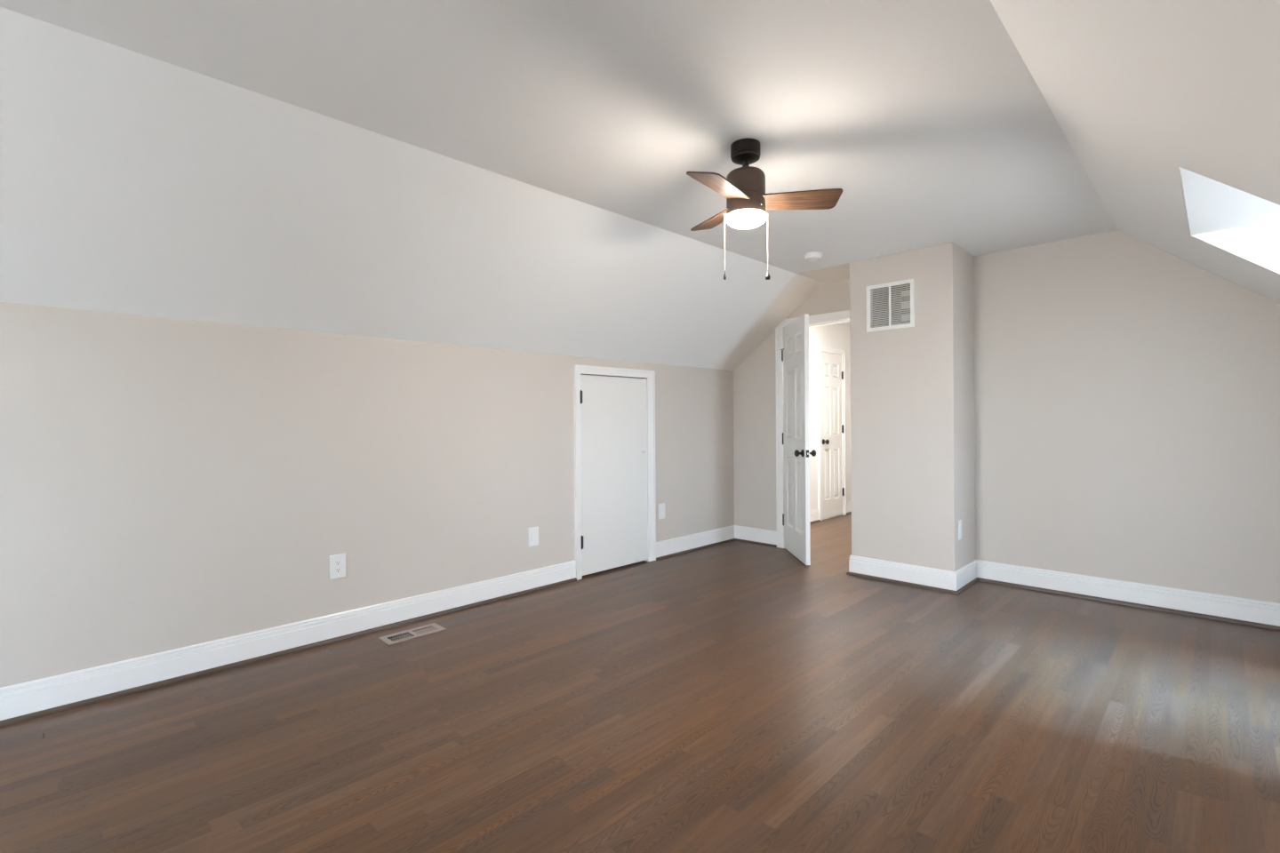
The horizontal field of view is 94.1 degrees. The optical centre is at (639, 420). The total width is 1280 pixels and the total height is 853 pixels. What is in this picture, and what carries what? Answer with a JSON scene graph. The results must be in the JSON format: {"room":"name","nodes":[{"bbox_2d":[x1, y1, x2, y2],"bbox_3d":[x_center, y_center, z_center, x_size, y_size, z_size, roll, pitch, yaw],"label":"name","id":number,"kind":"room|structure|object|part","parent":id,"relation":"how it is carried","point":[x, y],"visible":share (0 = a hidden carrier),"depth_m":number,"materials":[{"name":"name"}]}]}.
{"room":"empty attic room","nodes":[
{"label":"empty attic room","id":0,"kind":"room"},
{"bbox_2d":[0,302,734,687],"bbox_3d":[-2.033,0.380,2.970,0.300,1.785,8.301,0,0,44],"label":"wall","id":1,"kind":"structure","parent":0,"point":[166,484],"depth_m":2.94,"materials":[{"name":"beige paint"}]},
{"bbox_2d":[0,560,576,727],"bbox_3d":[-2.604,1.106,2.145,0.030,0.142,6.116,0,0,44],"label":"baseboard","id":2,"kind":"structure","parent":1,"relation":"attached to","point":[36,699],"depth_m":2.86,"materials":[{"name":"white paint"}]},
{"bbox_2d":[328,553,345,580],"bbox_3d":[-1.612,0.779,3.177,0.009,0.128,0.083,0,0,44],"label":"wall outlet","id":3,"kind":"object","parent":1,"relation":"attached to","point":[337,562],"visible":1,"depth_m":3.17,"materials":[{"name":"white plastic"}]},
{"bbox_2d":[334,560,341,566],"bbox_3d":[-1.610,0.760,3.175,0.002,0.028,0.034,0,0,44],"label":"receptacle","id":4,"kind":"object","parent":3,"relation":"attached to","point":[337,563],"depth_m":3.17,"materials":[{"name":"white plastic"}]},
{"bbox_2d":[334,567,341,573],"bbox_3d":[-1.610,0.799,3.175,0.002,0.028,0.034,0,0,44],"label":"receptacle","id":5,"kind":"object","parent":3,"relation":"attached to","point":[337,570],"depth_m":3.17,"materials":[{"name":"white plastic"}]},
{"bbox_2d":[528,527,538,546],"bbox_3d":[-0.728,0.797,4.081,0.009,0.128,0.083,0,0,44],"label":"wall plate","id":6,"kind":"object","parent":1,"relation":"attached to","point":[533,532],"visible":1,"depth_m":4.08,"materials":[{"name":"white plastic"}]},
{"bbox_2d":[580,375,647,575],"bbox_3d":[-0.196,0.402,4.625,0.070,1.483,0.728,0,0,44],"label":"door","id":7,"kind":"structure","parent":1,"relation":"in","point":[613,410],"depth_m":4.61,"materials":[{"name":"white paint"}]},
{"bbox_2d":[573,364,655,580],"bbox_3d":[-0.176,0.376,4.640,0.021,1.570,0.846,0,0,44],"label":"trim","id":8,"kind":"structure","parent":1,"relation":"attached to","point":[578,370],"depth_m":4.64,"materials":[{"name":"white paint"}]},
{"bbox_2d":[658,503,664,519],"bbox_3d":[0.185,0.765,5.016,0.009,0.128,0.080,0,0,44],"label":"wall plate","id":9,"kind":"object","parent":1,"relation":"attached to","point":[661,507],"visible":1,"depth_m":5.01,"materials":[{"name":"white plastic"}]},
{"bbox_2d":[656,525,776,560],"bbox_3d":[0.688,1.085,5.189,0.482,0.142,1.131,0,0,44],"label":"baseboard","id":10,"kind":"structure","parent":1,"relation":"attached to","point":[668,548],"depth_m":5.45,"materials":[{"name":"white paint"}]},
{"bbox_3d":[0.688,1.146,5.179,0.468,0.020,1.117,0,0,44],"label":"shoe moulding","id":11,"kind":"part","parent":10,"relation":"part of","materials":[{"name":"brown"}]},
{"bbox_2d":[0,7,823,370],"bbox_3d":[-1.653,-0.817,2.592,1.095,0.848,8.301,0,0,44],"label":"ceiling","id":12,"kind":"structure","parent":0,"point":[132,182],"depth_m":2.60,"materials":[{"name":"white paint"}]},
{"bbox_2d":[0,0,1118,326],"bbox_3d":[0.390,-1.213,3.143,2.966,0.121,11.950,0,0,44],"label":"ceiling","id":13,"kind":"structure","parent":0,"point":[932,126],"depth_m":2.15,"materials":[{"name":"white paint"}]},
{"bbox_2d":[686,138,842,279],"bbox_3d":[0.400,-0.886,2.507,0.711,0.575,0.672,0,0,44],"label":"ceiling fan","id":14,"kind":"object","parent":13,"relation":"hanging from","point":[743,188],"visible":1,"depth_m":2.48,"materials":[{"name":"brown wood"}]},
{"bbox_3d":[0.358,-0.927,2.742,0.137,0.006,0.330,-16,6,-24],"label":"blade","id":15,"kind":"part","parent":14,"relation":"part of","materials":[{"name":"brown wood"}]},
{"bbox_3d":[0.320,-0.927,2.354,0.137,0.006,0.330,17,10,34],"label":"blade","id":16,"kind":"part","parent":14,"relation":"part of","materials":[{"name":"brown wood"}]},
{"bbox_3d":[0.451,-0.851,2.537,0.170,0.040,0.170,0,0,44],"label":"light glass","id":17,"kind":"part","parent":14,"relation":"part of","materials":[{"name":"white glass"}]},
{"bbox_3d":[0.540,-0.760,2.537,0.013,0.247,0.009,0,0,0],"label":"pull chain","id":18,"kind":"part","parent":14,"relation":"part of","materials":[{"name":"silver metal"}]},
{"bbox_3d":[0.675,-0.929,2.515,0.330,0.006,0.137,0,-14,6],"label":"blade","id":19,"kind":"part","parent":14,"relation":"part of","materials":[{"name":"brown wood"}]},
{"bbox_2d":[802,251,823,261],"bbox_3d":[1.227,-1.160,4.226,0.136,0.038,0.136,0,0,44],"label":"smoke detector","id":20,"kind":"object","parent":13,"relation":"attached to","point":[813,256],"visible":1,"depth_m":4.19,"materials":[{"name":"white plastic"}]},
{"bbox_2d":[0,513,1279,852],"bbox_3d":[1.107,1.213,2.457,5.500,0.120,11.950,0,0,44],"label":"floor","id":21,"kind":"structure","parent":0,"point":[733,697],"depth_m":2.19,"materials":[{"name":"brown wood"}]},
{"bbox_2d":[377,623,446,645],"bbox_3d":[-1.241,1.221,3.255,0.142,0.118,0.318,0,0,44],"label":"floor vent","id":22,"kind":"object","parent":21,"relation":"in","point":[431,628],"visible":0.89,"depth_m":3.25,"materials":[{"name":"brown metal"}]},
{"bbox_2d":[808,323,851,519],"bbox_3d":[2.245,-0.009,7.082,0.100,2.350,3.534,0,0,44],"label":"wall","id":23,"kind":"structure","parent":0,"point":[837,336],"depth_m":6.86,"materials":[{"name":"white paint"}]},
{"bbox_2d":[809,509,820,524],"bbox_3d":[1.558,1.079,6.279,0.030,0.142,1.376,0,0,44],"label":"baseboard","id":24,"kind":"structure","parent":23,"relation":"attached to","point":[814,515],"depth_m":6.70,"materials":[{"name":"white paint"}]},
{"bbox_3d":[1.564,1.140,6.274,0.016,0.020,1.376,0,0,44],"label":"shoe moulding","id":25,"kind":"part","parent":24,"relation":"part of","materials":[{"name":"brown"}]},
{"bbox_2d":[816,345,846,520],"bbox_3d":[2.261,0.146,7.011,0.021,2.000,0.654,0,0,44],"label":"trim","id":26,"kind":"structure","parent":23,"relation":"attached to","point":[820,348],"depth_m":6.81,"materials":[{"name":"white paint"}]},
{"bbox_2d":[821,352,844,519],"bbox_3d":[2.281,0.170,7.006,0.098,1.919,0.561,0,0,44],"label":"door","id":27,"kind":"structure","parent":23,"relation":"in","point":[831,460],"depth_m":7.01,"materials":[{"name":"white paint"}]},
{"bbox_3d":[2.135,0.245,6.835,0.068,0.062,0.062,0,0,44],"label":"knob","id":28,"kind":"part","parent":27,"relation":"part of","materials":[{"name":"black metal"}]},
{"bbox_2d":[846,501,851,514],"bbox_3d":[3.017,1.070,7.771,0.030,0.142,1.480,0,0,44],"label":"baseboard","id":29,"kind":"structure","parent":23,"relation":"attached to","point":[848,504],"depth_m":7.30,"materials":[{"name":"white paint"}]},
{"bbox_2d":[849,242,975,571],"bbox_3d":[2.000,-0.018,4.379,0.710,2.371,0.485,0,0,44],"label":"wall","id":30,"kind":"structure","parent":0,"point":[913,459],"depth_m":4.16,"materials":[{"name":"beige paint"}]},
{"bbox_2d":[866,279,914,332],"bbox_3d":[1.796,-0.816,4.258,0.336,0.333,0.056,0,0,44],"label":"air vent","id":31,"kind":"object","parent":30,"relation":"in","point":[893,308],"visible":1,"depth_m":4.24,"materials":[{"name":"white metal"}]},
{"bbox_2d":[957,520,961,540],"bbox_3d":[2.163,0.741,4.027,0.009,0.128,0.076,0,0,44],"label":"wall plate","id":32,"kind":"object","parent":30,"relation":"attached to","point":[959,523],"visible":1,"depth_m":4.01,"materials":[{"name":"white plastic"}]},
{"bbox_2d":[846,555,1279,631],"bbox_3d":[2.553,1.073,3.810,2.466,0.142,0.495,0,0,44],"label":"baseboard","id":33,"kind":"structure","parent":30,"relation":"attached to","point":[1263,614],"depth_m":3.85,"materials":[{"name":"white paint"}]},
{"bbox_2d":[733,230,1279,603],"bbox_3d":[2.292,-0.030,4.484,3.972,2.391,0.115,0,0,44],"label":"wall","id":34,"kind":"structure","parent":0,"point":[1127,390],"depth_m":3.74,"materials":[{"name":"beige paint"}]},
{"bbox_2d":[780,313,815,565],"bbox_3d":[1.313,0.151,5.045,0.170,1.978,0.741,0,0,-1],"label":"door","id":35,"kind":"structure","parent":34,"relation":"in","point":[795,353],"depth_m":4.93,"materials":[{"name":"white paint"}]},
{"bbox_3d":[1.266,0.262,4.748,0.068,0.062,0.062,0,0,-1],"label":"knob","id":36,"kind":"part","parent":35,"relation":"part of","materials":[{"name":"black metal"}]},
{"bbox_3d":[1.369,0.261,4.750,0.068,0.062,0.062,0,0,-1],"label":"knob","id":37,"kind":"part","parent":35,"relation":"part of","materials":[{"name":"black metal"}]},
{"bbox_2d":[775,310,849,548],"bbox_3d":[1.537,0.119,5.130,0.824,2.062,0.019,0,0,44],"label":"trim","id":38,"kind":"structure","parent":34,"relation":"attached to","point":[842,315],"depth_m":5.38,"materials":[{"name":"white paint"}]},
{"bbox_2d":[808,319,849,327],"bbox_3d":[1.584,0.149,5.178,0.700,2.001,0.117,0,0,44],"label":"trim","id":39,"kind":"structure","parent":34,"relation":"attached to","point":[844,320],"depth_m":5.10,"materials":[{"name":"white paint"}]},
{"bbox_2d":[990,0,1279,304],"bbox_3d":[0.515,-0.827,0.471,1.006,0.850,8.301,0,0,44],"label":"ceiling","id":40,"kind":"structure","parent":0,"point":[1140,92],"depth_m":1.69,"materials":[{"name":"white paint"}]},
{"bbox_2d":[1179,167,1279,235],"bbox_3d":[2.970,-0.949,1.817,1.922,0.100,1.290,0,0,44],"label":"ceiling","id":41,"kind":"structure","parent":0,"point":[1212,205],"depth_m":2.49,"materials":[{"name":"white paint"}]},
{"bbox_2d":[1192,221,1279,274],"bbox_3d":[3.361,0.129,2.281,1.822,2.060,0.090,0,0,44],"label":"wall","id":42,"kind":"structure","parent":0,"point":[1259,244],"depth_m":2.74,"materials":[{"name":"white paint"}]}
]}

